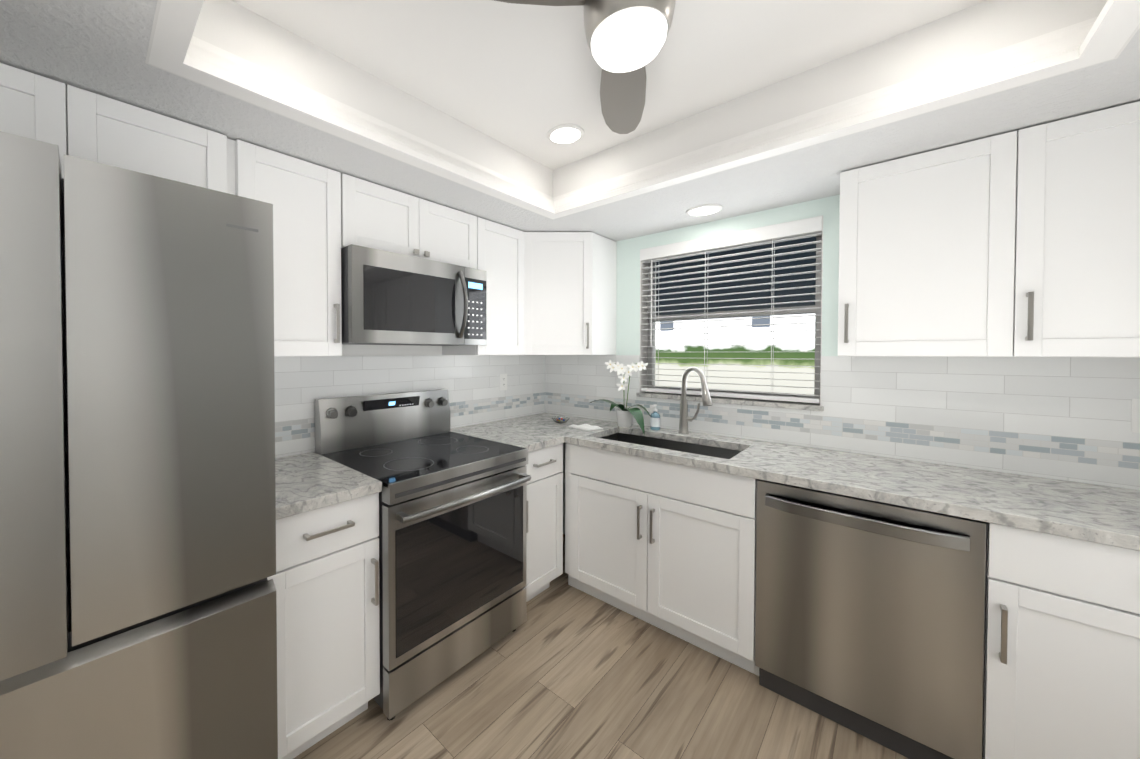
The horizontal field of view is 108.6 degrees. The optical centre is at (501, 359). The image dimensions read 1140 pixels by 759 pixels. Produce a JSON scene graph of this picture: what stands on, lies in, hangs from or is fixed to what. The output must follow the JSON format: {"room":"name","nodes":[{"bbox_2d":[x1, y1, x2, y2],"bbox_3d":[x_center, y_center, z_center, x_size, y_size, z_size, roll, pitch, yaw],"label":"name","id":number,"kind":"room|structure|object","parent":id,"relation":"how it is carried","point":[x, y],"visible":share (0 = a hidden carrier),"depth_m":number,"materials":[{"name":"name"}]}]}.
{"room":"kitchen","nodes":[
{"label":"kitchen","id":0,"kind":"room"},
{"bbox_2d":[317,344,441,453],"bbox_3d":[-0.966,0.045,1.976,0.150,2.620,3.900,1,1,44],"label":"wall","id":1,"kind":"structure","parent":0,"point":[380,350],"depth_m":2.23,"materials":[{"name":"white paint"}]},
{"bbox_2d":[0,63,226,192],"bbox_3d":[-1.332,-0.637,1.249,0.325,0.272,0.764,1,1,44],"label":"upper cabinet","id":2,"kind":"object","parent":1,"relation":"attached to","point":[70,120],"visible":0.52,"depth_m":1.20,"materials":[{"name":"white wood"}]},
{"bbox_2d":[227,138,234,194],"bbox_3d":[-1.063,-0.394,1.544,0.301,0.768,0.027,1,1,44],"label":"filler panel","id":3,"kind":"object","parent":1,"relation":"attached to","point":[230,166],"visible":0.07,"depth_m":1.44,"materials":[{"name":"white wood"}]},
{"bbox_2d":[235,139,341,356],"bbox_3d":[-0.902,-0.396,1.667,0.359,0.768,0.374,1,1,44],"label":"upper cabinet","id":4,"kind":"object","parent":1,"relation":"attached to","point":[303,197],"visible":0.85,"depth_m":1.59,"materials":[{"name":"white wood"}]},
{"bbox_2d":[341,173,476,268],"bbox_3d":[-0.504,-0.633,2.074,0.353,0.308,0.760,1,1,44],"label":"upper cabinet","id":5,"kind":"object","parent":1,"relation":"attached to","point":[376,216],"visible":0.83,"depth_m":1.92,"materials":[{"name":"white wood"}]},
{"bbox_2d":[341,244,486,345],"bbox_3d":[-0.464,-0.274,2.041,0.462,0.400,0.756,1,1,44],"label":"microwave","id":6,"kind":"object","parent":5,"relation":"attached to","point":[389,298],"visible":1,"depth_m":1.84,"materials":[{"name":"grey metal"}]},
{"bbox_2d":[274,355,544,457],"bbox_3d":[-0.418,0.210,2.424,0.008,0.465,2.182,1,1,44],"label":"wall tile","id":7,"kind":"structure","parent":1,"relation":"attached to","point":[470,384],"depth_m":2.30,"materials":[{"name":"white tile"}]},
{"bbox_2d":[500,374,506,390],"bbox_3d":[0.017,0.161,2.856,0.007,0.116,0.072,1,1,44],"label":"electrical outlet","id":8,"kind":"object","parent":7,"relation":"attached to","point":[503,381],"visible":1,"depth_m":2.85,"materials":[{"name":"white plastic"}]},
{"bbox_2d":[442,217,523,354],"bbox_3d":[-0.096,-0.409,2.490,0.359,0.768,0.394,1,1,44],"label":"upper cabinet","id":9,"kind":"object","parent":1,"relation":"attached to","point":[500,254],"visible":0.62,"depth_m":2.40,"materials":[{"name":"white wood"}]},
{"bbox_2d":[524,232,616,354],"bbox_3d":[0.353,-0.413,2.755,0.630,0.768,0.627,1,1,44],"label":"upper cabinet","id":10,"kind":"object","parent":1,"relation":"attached to","point":[570,288],"visible":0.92,"depth_m":2.54,"materials":[{"name":"white wood"}]},
{"bbox_2d":[0,0,1139,241],"bbox_3d":[0.141,-1.010,0.874,2.950,0.475,3.600,1,1,44],"label":"ceiling","id":11,"kind":"structure","parent":0,"point":[98,46],"depth_m":1.35,"materials":[{"name":"white paint"}]},
{"bbox_2d":[686,204,722,215],"bbox_3d":[1.076,-0.788,2.153,0.176,0.008,0.176,1,1,44],"label":"recessed light","id":12,"kind":"object","parent":11,"relation":"in","point":[704,209],"visible":0.98,"depth_m":2.14,"materials":[{"name":"white paint"}]},
{"bbox_2d":[293,534,908,758],"bbox_3d":[0.141,1.402,0.913,3.250,0.060,3.900,1,1,44],"label":"floor","id":13,"kind":"structure","parent":0,"point":[565,670],"depth_m":1.58,"materials":[{"name":"brown wood"}]},
{"bbox_2d":[0,131,277,758],"bbox_3d":[-1.138,0.477,1.077,0.812,1.784,0.764,1,1,44],"label":"fridge","id":14,"kind":"object","parent":13,"relation":"on","point":[138,612],"visible":1,"depth_m":0.89,"materials":[{"name":"grey metal"}]},
{"bbox_2d":[267,492,379,758],"bbox_3d":[-0.796,0.923,1.579,0.664,0.876,0.382,1,1,44],"label":"base cabinet","id":15,"kind":"object","parent":13,"relation":"on","point":[325,577],"visible":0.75,"depth_m":1.37,"materials":[{"name":"white wood"}]},
{"bbox_2d":[275,452,381,519],"bbox_3d":[-0.798,0.465,1.574,0.642,0.038,0.384,1,1,44],"label":"countertop","id":16,"kind":"structure","parent":15,"relation":"on","point":[307,482],"depth_m":1.46,"materials":[{"name":"stone"}]},
{"bbox_2d":[315,389,530,720],"bbox_3d":[-0.357,0.773,1.952,0.746,1.165,0.762,1,1,44],"label":"range","id":17,"kind":"object","parent":13,"relation":"on","point":[452,552],"visible":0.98,"depth_m":1.74,"materials":[{"name":"grey metal"}]},
{"bbox_2d":[525,443,562,601],"bbox_3d":[0.010,0.910,2.401,0.664,0.876,0.381,1,1,44],"label":"base cabinet","id":18,"kind":"object","parent":13,"relation":"on","point":[544,537],"visible":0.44,"depth_m":2.21,"materials":[{"name":"white wood"}]},
{"bbox_2d":[446,421,565,451],"bbox_3d":[0.007,0.452,2.382,0.660,0.038,0.360,1,1,44],"label":"countertop","id":19,"kind":"structure","parent":18,"relation":"on","point":[524,436],"depth_m":2.34,"materials":[{"name":"stone"}]},
{"bbox_2d":[565,443,758,675],"bbox_3d":[0.895,0.913,2.220,0.986,0.876,0.664,1,1,44],"label":"base cabinet","id":20,"kind":"object","parent":13,"relation":"on","point":[669,547],"visible":0.83,"depth_m":1.92,"materials":[{"name":"white wood"}]},
{"bbox_2d":[502,413,613,432],"bbox_3d":[0.343,0.447,2.725,0.660,0.038,0.360,1,1,44],"label":"countertop","id":21,"kind":"structure","parent":20,"relation":"on","point":[542,418],"depth_m":2.78,"materials":[{"name":"stone"}]},
{"bbox_2d":[551,416,569,422],"bbox_3d":[0.402,0.411,2.742,0.124,0.033,0.124,1,1,44],"label":"candy bowl","id":22,"kind":"object","parent":21,"relation":"on","point":[560,419],"visible":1,"depth_m":2.72,"materials":[{"name":"clear glass"}]},
{"bbox_2d":[568,424,602,430],"bbox_3d":[0.528,0.422,2.542,0.201,0.015,0.151,1,1,44],"label":"cloth","id":23,"kind":"object","parent":21,"relation":"on","point":[586,427],"visible":1,"depth_m":2.52,"materials":[{"name":"white fabric"}]},
{"bbox_2d":[590,360,649,434],"bbox_3d":[0.752,0.227,2.589,0.406,0.442,0.178,1,1,44],"label":"orchid","id":24,"kind":"object","parent":21,"relation":"on","point":[625,416],"visible":1,"depth_m":2.56,"materials":[{"name":"white plant"}]},
{"bbox_2d":[498,414,1139,550],"bbox_3d":[1.172,0.459,1.944,2.938,0.038,0.644,1,1,44],"label":"countertop","id":25,"kind":"structure","parent":20,"relation":"on","point":[1105,515],"depth_m":1.47,"materials":[{"name":"stone"}]},
{"bbox_2d":[650,404,659,429],"bbox_3d":[0.943,0.354,2.486,0.057,0.155,0.063,1,1,44],"label":"soap bottle","id":26,"kind":"object","parent":25,"relation":"on","point":[654,420],"visible":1,"depth_m":2.47,"materials":[{"name":"blue plastic"}]},
{"bbox_2d":[600,433,741,458],"bbox_3d":[0.878,0.631,2.195,0.796,0.311,0.436,1,1,44],"label":"sink","id":27,"kind":"object","parent":25,"relation":"in","point":[724,453],"visible":0.04,"depth_m":2.34,"materials":[{"name":"metal"}]},
{"bbox_2d":[678,367,712,433],"bbox_3d":[1.091,0.238,2.284,0.221,0.393,0.171,1,1,44],"label":"faucet","id":28,"kind":"object","parent":25,"relation":"on","point":[685,418],"visible":1,"depth_m":2.36,"materials":[{"name":"silver metal"}]},
{"bbox_2d":[755,479,986,758],"bbox_3d":[1.453,0.926,1.648,0.603,0.868,0.679,1,1,44],"label":"dishwasher","id":29,"kind":"object","parent":13,"relation":"on","point":[870,619],"visible":0.94,"depth_m":1.41,"materials":[{"name":"grey metal"}]},
{"bbox_2d":[982,522,1139,758],"bbox_3d":[1.951,0.930,1.185,0.749,0.876,0.664,1,1,44],"label":"base cabinet","id":30,"kind":"object","parent":13,"relation":"on","point":[1062,651],"visible":0.67,"depth_m":1.14,"materials":[{"name":"white wood"}]},
{"bbox_2d":[231,0,985,169],"bbox_3d":[0.327,-1.150,1.047,1.810,0.200,1.750,1,1,44],"label":"ceiling","id":31,"kind":"structure","parent":0,"point":[523,79],"depth_m":1.39,"materials":[{"name":"white paint"}]},
{"bbox_2d":[547,124,583,144],"bbox_3d":[0.304,-1.059,1.918,0.176,0.008,0.176,1,1,44],"label":"recessed light","id":32,"kind":"object","parent":31,"relation":"in","point":[563,134],"visible":1,"depth_m":1.91,"materials":[{"name":"white paint"}]},
{"bbox_2d":[494,0,675,133],"bbox_3d":[0.436,-0.909,0.945,1.015,0.278,1.145,1,1,44],"label":"ceiling fan","id":33,"kind":"object","parent":31,"relation":"hanging from","point":[625,39],"visible":1,"depth_m":1.03,"materials":[{"name":"silver metal"}]},
{"bbox_2d":[145,0,1139,219],"bbox_3d":[0.327,-0.912,1.051,1.810,0.276,1.750,1,1,44],"label":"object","id":34,"kind":"structure","parent":0,"point":[973,31],"depth_m":1.42,"materials":[{"name":"white paint"}]},
{"bbox_2d":[148,0,203,79],"bbox_3d":[-0.259,-0.823,0.455,1.798,0.116,0.064,1,1,44],"label":"crown molding","id":35,"kind":"structure","parent":34,"relation":"attached to","point":[178,48],"depth_m":0.98,"materials":[{"name":"white paint"}]},
{"bbox_2d":[192,41,555,216],"bbox_3d":[-0.291,-0.842,1.660,0.064,0.116,1.560,1,1,44],"label":"crown molding","id":36,"kind":"structure","parent":34,"relation":"attached to","point":[217,68],"depth_m":1.40,"materials":[{"name":"white"}]},
{"bbox_2d":[548,27,1114,218],"bbox_3d":[0.913,-0.842,1.650,1.798,0.116,0.064,1,1,44],"label":"crown molding","id":37,"kind":"structure","parent":34,"relation":"attached to","point":[1043,56],"depth_m":1.36,"materials":[{"name":"white"}]},
{"bbox_2d":[1068,0,1139,67],"bbox_3d":[0.947,-0.823,0.446,0.064,0.116,1.560,1,1,44],"label":"crown molding","id":38,"kind":"structure","parent":34,"relation":"attached to","point":[1105,34],"depth_m":0.98,"materials":[{"name":"white"}]},
{"bbox_2d":[562,195,1138,533],"bbox_3d":[1.454,0.041,2.231,2.950,2.620,0.150,1,1,44],"label":"wall","id":39,"kind":"structure","parent":0,"point":[628,300],"depth_m":2.29,"materials":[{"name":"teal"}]},
{"bbox_2d":[636,392,823,410],"bbox_3d":[1.278,0.236,2.369,0.964,0.025,0.142,1,1,44],"label":"window sill","id":40,"kind":"structure","parent":39,"relation":"attached to","point":[772,403],"depth_m":2.24,"materials":[{"name":"stone"}]},
{"bbox_2d":[640,216,822,405],"bbox_3d":[1.297,-0.244,2.380,0.940,0.935,0.150,1,1,44],"label":"window","id":41,"kind":"structure","parent":39,"relation":"in","point":[686,351],"depth_m":2.36,"materials":[{"name":"clear glass"}]},
{"bbox_2d":[640,216,821,402],"bbox_3d":[1.261,-0.246,2.344,0.932,0.920,0.076,1,1,44],"label":"window blind","id":42,"kind":"object","parent":41,"relation":"attached to","point":[793,230],"visible":0.9,"depth_m":2.27,"materials":[{"name":"white plastic"}]},
{"bbox_2d":[545,355,1139,489],"bbox_3d":[1.399,0.214,2.177,2.950,0.465,0.008,1,1,44],"label":"wall tile","id":43,"kind":"structure","parent":39,"relation":"attached to","point":[1065,418],"depth_m":1.71,"materials":[{"name":"white tile"}]},
{"bbox_2d":[1131,399,1139,432],"bbox_3d":[2.204,0.195,1.376,0.072,0.116,0.007,1,1,44],"label":"electrical outlet","id":44,"kind":"object","parent":43,"relation":"attached to","point":[1135,418],"visible":1,"depth_m":1.40,"materials":[{"name":"white plastic"}]},
{"bbox_2d":[838,101,1139,357],"bbox_3d":[1.846,-0.393,1.480,0.928,0.768,0.359,1,1,44],"label":"upper cabinet","id":45,"kind":"object","parent":39,"relation":"attached to","point":[1025,242],"visible":1,"depth_m":1.40,"materials":[{"name":"white wood"}]}
]}

